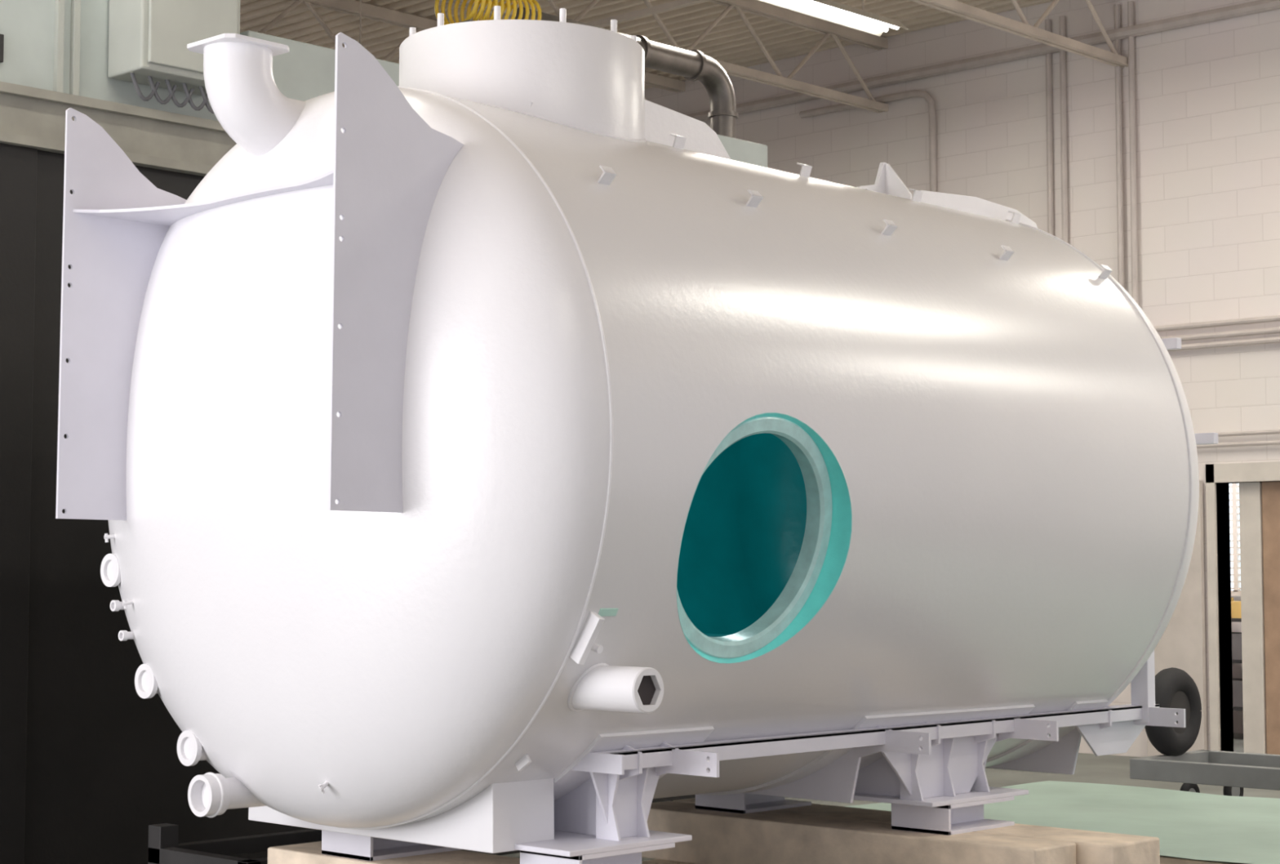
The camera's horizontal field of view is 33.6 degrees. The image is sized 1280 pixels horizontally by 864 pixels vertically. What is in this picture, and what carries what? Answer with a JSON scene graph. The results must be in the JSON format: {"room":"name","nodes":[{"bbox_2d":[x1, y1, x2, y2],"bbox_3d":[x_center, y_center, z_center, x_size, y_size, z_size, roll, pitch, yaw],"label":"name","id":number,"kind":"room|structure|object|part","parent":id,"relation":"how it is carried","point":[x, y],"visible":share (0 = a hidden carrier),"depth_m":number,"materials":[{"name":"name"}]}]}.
{"room":"factory workshop","nodes":[
{"label":"factory workshop","id":0,"kind":"room"},
{"bbox_2d":[240,0,1053,88],"bbox_3d":[-1.924,-4.008,9.714,23.000,0.050,18.385,-4,-5,44],"label":"ceiling","id":1,"kind":"structure","parent":0,"point":[730,41],"depth_m":17.99,"materials":[{"name":"paint"}]},
{"bbox_2d":[257,0,685,99],"bbox_3d":[-6.072,-3.421,13.304,0.100,0.640,18.712,-4,-5,44],"label":"joist","id":2,"kind":"object","parent":1,"relation":"attached to","point":[370,11],"visible":0.2,"depth_m":17.41,"materials":[{"name":"paint"}]},
{"bbox_2d":[439,0,888,112],"bbox_3d":[-4.351,-3.527,11.663,0.100,0.640,18.712,-4,-5,44],"label":"joist","id":3,"kind":"object","parent":1,"relation":"attached to","point":[757,7],"visible":0.77,"depth_m":17.46,"materials":[{"name":"paint"}]},
{"bbox_2d":[757,0,909,35],"bbox_3d":[1.013,-3.318,14.664,0.280,0.690,2.450,-4,-5,44],"label":"fluorescent ceiling light","id":4,"kind":"object","parent":1,"relation":"hanging from","point":[830,11],"visible":1,"depth_m":15.11,"materials":[{"name":"paint"}]},
{"bbox_2d":[910,0,1128,67],"bbox_3d":[-2.631,-3.632,10.022,0.100,0.640,18.712,-4,-5,44],"label":"joist","id":5,"kind":"object","parent":1,"relation":"attached to","point":[1024,29],"visible":1,"depth_m":15.78,"materials":[{"name":"paint"}]},
{"bbox_2d":[500,733,1279,861],"bbox_3d":[-0.748,2.193,10.693,23.200,0.100,22.000,-4,-5,44],"label":"floor","id":6,"kind":"structure","parent":0,"point":[1090,767],"depth_m":14.77,"materials":[{"name":"concrete"}]},
{"bbox_2d":[147,822,321,863],"bbox_3d":[-1.273,1.719,8.011,0.620,0.500,0.960,-4,-5,44],"label":"stand","id":7,"kind":"object","parent":6,"relation":"on","point":[164,847],"visible":0.44,"depth_m":7.94,"materials":[{"name":"black metal"}]},
{"bbox_2d":[0,0,767,863],"bbox_3d":[-2.652,-0.557,10.005,1.640,5.300,10.120,-4,-5,44],"label":"booth","id":8,"kind":"object","parent":6,"relation":"on","point":[88,762],"visible":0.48,"depth_m":9.08,"materials":[{"name":"black metal"}]},
{"bbox_2d":[0,33,4,62],"bbox_3d":[-2.755,-1.634,9.001,0.030,0.120,0.110,-4,-5,44],"label":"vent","id":9,"kind":"object","parent":8,"relation":"attached to","point":[2,35],"depth_m":9.02,"materials":[{"name":"grey metal"}]},
{"bbox_3d":[-4.649,0.343,7.881,1.600,3.230,4.380,-4,-5,44],"label":"black panel","id":10,"kind":"part","parent":8,"relation":"part of","materials":[{"name":"metal"}]},
{"bbox_3d":[-4.283,-2.401,8.456,1.380,1.820,5.460,-4,-5,44],"label":"panel","id":11,"kind":"part","parent":8,"relation":"part of","materials":[{"name":"metal"}]},
{"bbox_2d":[107,0,240,113],"bbox_3d":[-2.074,-2.144,9.531,0.290,1.394,0.528,-4,-5,44],"label":"enclosure","id":12,"kind":"object","parent":8,"relation":"attached to","point":[148,40],"visible":0.89,"depth_m":9.36,"materials":[{"name":"grey metal"}]},
{"bbox_3d":[-1.979,-2.207,9.439,0.020,1.220,0.460,-4,-5,44],"label":"cabinet door","id":13,"kind":"part","parent":12,"relation":"part of","materials":[{"name":"grey metal"}]},
{"bbox_2d":[641,858,688,863],"bbox_3d":[-0.210,1.828,8.053,0.250,0.288,2.900,-4,-5,44],"label":"timber beam","id":14,"kind":"structure","parent":6,"relation":"on","point":[655,860],"depth_m":8.42,"materials":[{"name":"beige wood"}]},
{"bbox_2d":[267,840,519,863],"bbox_3d":[-0.389,1.501,6.776,2.100,0.200,0.420,-4,-5,44],"label":"timber beam","id":15,"kind":"structure","parent":14,"relation":"on","point":[307,852],"depth_m":7.13,"materials":[{"name":"beige wood"}]},
{"bbox_2d":[55,5,1217,863],"bbox_3d":[0.126,0.069,7.974,2.390,2.813,4.350,-4,-5,44],"label":"cylindrical tank","id":16,"kind":"object","parent":15,"relation":"on","point":[485,452],"visible":1,"depth_m":6.73,"materials":[{"name":"metal"}]},
{"bbox_2d":[72,169,333,226],"bbox_3d":[-1.219,-0.747,6.617,1.410,0.010,0.381,-4,-6,44],"label":"plate","id":17,"kind":"object","parent":16,"relation":"attached to","point":[179,215],"depth_m":6.89,"materials":[{"name":"white paint"}]},
{"bbox_2d":[186,33,306,156],"bbox_3d":[-1.186,-1.042,6.823,0.250,0.358,0.509,-4,-5,44],"label":"pipe elbow","id":18,"kind":"object","parent":16,"relation":"attached to","point":[243,94],"depth_m":6.68,"materials":[{"name":"white paint"}]},
{"bbox_3d":[-0.593,1.301,7.040,1.580,0.017,0.540,-4,-5,44],"label":"plate","id":19,"kind":"part","parent":16,"relation":"part of","materials":[{"name":"white paint"}]},
{"bbox_3d":[0.147,1.034,6.643,0.260,0.075,0.013,-4,-5,44],"label":"mounting arm","id":20,"kind":"part","parent":16,"relation":"part of","materials":[{"name":"white paint"}]},
{"bbox_3d":[-0.167,0.746,7.624,1.960,0.015,1.550,-4,-6,44],"label":"baffle plate","id":21,"kind":"part","parent":16,"relation":"part of","materials":[{"name":"white metal"}]},
{"bbox_3d":[1.003,1.087,7.688,0.092,0.055,3.260,-4,-5,44],"label":"rail","id":22,"kind":"part","parent":16,"relation":"part of","materials":[{"name":"white metal"}]},
{"bbox_3d":[0.910,1.086,7.441,0.260,0.075,0.013,-4,-5,44],"label":"mounting arm","id":23,"kind":"part","parent":16,"relation":"part of","materials":[{"name":"white paint"}]},
{"bbox_3d":[0.692,1.388,8.382,1.580,0.017,0.620,-4,-5,44],"label":"plate","id":24,"kind":"part","parent":16,"relation":"part of","materials":[{"name":"white paint"}]},
{"bbox_3d":[1.466,1.123,8.021,0.260,0.075,0.013,-4,-5,44],"label":"mounting arm","id":25,"kind":"part","parent":16,"relation":"part of","materials":[{"name":"white paint"}]},
{"bbox_3d":[2.077,0.390,8.811,0.080,1.620,0.060,-4,-5,44],"label":"bracket post","id":26,"kind":"part","parent":16,"relation":"part of","materials":[{"name":"white metal"}]},
{"bbox_3d":[2.116,1.167,8.700,0.260,0.075,0.013,-4,-5,44],"label":"mounting arm","id":27,"kind":"part","parent":16,"relation":"part of","materials":[{"name":"white paint"}]},
{"bbox_2d":[673,797,1159,863],"bbox_3d":[1.000,1.595,8.226,2.100,0.200,0.320,-4,-5,44],"label":"timber beam","id":28,"kind":"structure","parent":14,"relation":"on","point":[1091,846],"depth_m":7.62,"materials":[{"name":"beige wood"}]},
{"bbox_2d":[843,780,1279,863],"bbox_3d":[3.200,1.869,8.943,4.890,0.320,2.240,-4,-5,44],"label":"floor mat","id":29,"kind":"object","parent":6,"relation":"on","point":[1190,827],"visible":0.66,"depth_m":9.78,"materials":[{"name":"green rubber"}]},
{"bbox_2d":[1129,666,1279,795],"bbox_3d":[4.372,1.794,11.894,3.218,0.850,0.870,-4,-5,44],"label":"cart","id":30,"kind":"object","parent":6,"relation":"on","point":[1175,688],"visible":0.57,"depth_m":12.77,"materials":[{"name":"metal"}]},
{"bbox_2d":[1231,597,1243,711],"bbox_3d":[5.127,2.033,18.314,1.200,1.200,0.500,-4,-5,44],"label":"storage shelf","id":31,"kind":"object","parent":6,"relation":"on","point":[1236,613],"visible":0.16,"depth_m":18.08,"materials":[{"name":"grey metal"}]},
{"bbox_3d":[0.839,1.764,7.053,0.250,0.288,2.900,-4,-5,44],"label":"timber beam","id":32,"kind":"structure","parent":6,"relation":"on","visible":0},
{"bbox_2d":[641,800,1075,863],"bbox_3d":[0.738,1.584,8.055,1.960,0.200,0.270,-4,-5,44],"label":"timber beam","id":33,"kind":"structure","parent":32,"relation":"on","point":[766,837],"depth_m":7.97,"materials":[{"name":"brown wood"}]},
{"bbox_2d":[644,0,1279,756],"bbox_3d":[4.437,-0.686,16.170,23.000,6.350,0.200,-4,-5,44],"label":"wall","id":34,"kind":"structure","parent":0,"point":[1207,94],"depth_m":16.63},
{"bbox_2d":[799,89,936,191],"bbox_3d":[1.970,-1.635,18.387,1.460,2.530,0.060,-4,-5,44],"label":"conduit","id":35,"kind":"object","parent":34,"relation":"attached to","point":[931,107],"visible":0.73,"depth_m":18.00,"materials":[{"name":"grey metal"}]},
{"bbox_2d":[685,0,1279,120],"bbox_3d":[3.242,-3.106,17.249,20.000,0.090,0.090,-4,-5,44],"label":"ceiling beam","id":36,"kind":"structure","parent":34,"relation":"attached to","point":[1242,9],"depth_m":17.39,"materials":[{"name":"grey metal"}]},
{"bbox_2d":[1044,0,1137,303],"bbox_3d":[3.583,-1.619,16.850,0.056,3.500,0.820,4,-5,-45],"label":"conduit","id":37,"kind":"object","parent":34,"relation":"attached to","point":[1130,3],"visible":0.62,"depth_m":16.70,"materials":[{"name":"grey metal"}]},
{"bbox_2d":[1146,480,1207,755],"bbox_3d":[4.077,1.434,16.178,0.480,2.120,0.050,-4,-5,44],"label":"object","id":38,"kind":"structure","parent":34,"relation":"in","point":[1182,644],"depth_m":16.06,"materials":[{"name":"beige paint"}]},
{"bbox_2d":[1153,315,1279,351],"bbox_3d":[5.737,-0.825,14.713,5.100,0.204,0.044,-4,-5,44],"label":"conduit","id":39,"kind":"object","parent":34,"relation":"attached to","point":[1273,317],"visible":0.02,"depth_m":15.97,"materials":[{"name":"grey metal"}]},
{"bbox_2d":[1196,429,1279,448],"bbox_3d":[5.744,-0.026,14.669,5.100,0.112,0.032,-4,-5,44],"label":"conduit","id":40,"kind":"object","parent":34,"relation":"attached to","point":[1270,431],"visible":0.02,"depth_m":15.83,"materials":[{"name":"grey metal"}]},
{"bbox_2d":[1205,461,1279,751],"bbox_3d":[4.854,1.338,15.620,1.360,2.240,0.230,-4,-5,44],"label":"frame","id":41,"kind":"object","parent":34,"relation":"attached to","point":[1231,473],"visible":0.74,"depth_m":15.99,"materials":[{"name":"beige metal"}]},
{"bbox_2d":[1239,481,1266,753],"bbox_3d":[4.617,1.426,15.896,0.170,2.100,0.150,-4,-5,44],"label":"post","id":42,"kind":"object","parent":34,"relation":"attached to","point":[1254,699],"visible":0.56,"depth_m":15.84,"materials":[{"name":"beige paint"}]},
{"bbox_2d":[1262,480,1279,754],"bbox_3d":[4.976,1.400,15.499,0.880,2.100,0.050,-4,-5,44],"label":"door","id":43,"kind":"structure","parent":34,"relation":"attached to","point":[1270,490],"depth_m":15.74,"materials":[{"name":"brown wood"}]},
{"bbox_2d":[1231,595,1243,733],"bbox_3d":[4.971,1.227,17.476,4.200,2.700,2.600,-4,-5,44],"label":"wall","id":44,"kind":"structure","parent":0,"point":[1236,626],"depth_m":18.78,"materials":[{"name":"grey"}]},
{"bbox_2d":[1229,483,1240,595],"bbox_3d":[5.282,0.920,18.765,1.180,1.060,0.060,-4,-5,44],"label":"window","id":45,"kind":"structure","parent":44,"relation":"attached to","point":[1236,592],"depth_m":18.75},
{"bbox_3d":[5.275,0.932,18.757,1.100,0.915,0.020,-4,-5,44],"label":"blind slats","id":46,"kind":"part","parent":45,"relation":"part of","materials":[{"name":"white plastic"}]},
{"bbox_2d":[1229,483,1240,590],"bbox_3d":[5.309,0.911,18.794,1.100,1.000,0.040,-4,-5,44],"label":"glass","id":47,"kind":"object","parent":44,"relation":"attached to","point":[1230,484],"visible":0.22,"depth_m":18.82,"materials":[{"name":"glass"}]},
{"bbox_3d":[-10.271,-0.596,17.566,0.200,6.350,18.500,-4,-5,44],"label":"wall","id":48,"kind":"structure","parent":0,"visible":0},
{"bbox_2d":[585,0,706,26],"bbox_3d":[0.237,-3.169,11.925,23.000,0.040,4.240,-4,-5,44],"label":"beam","id":49,"kind":"structure","parent":48,"relation":"attached to","point":[677,3],"depth_m":14.99,"materials":[{"name":"metal"}]}
]}

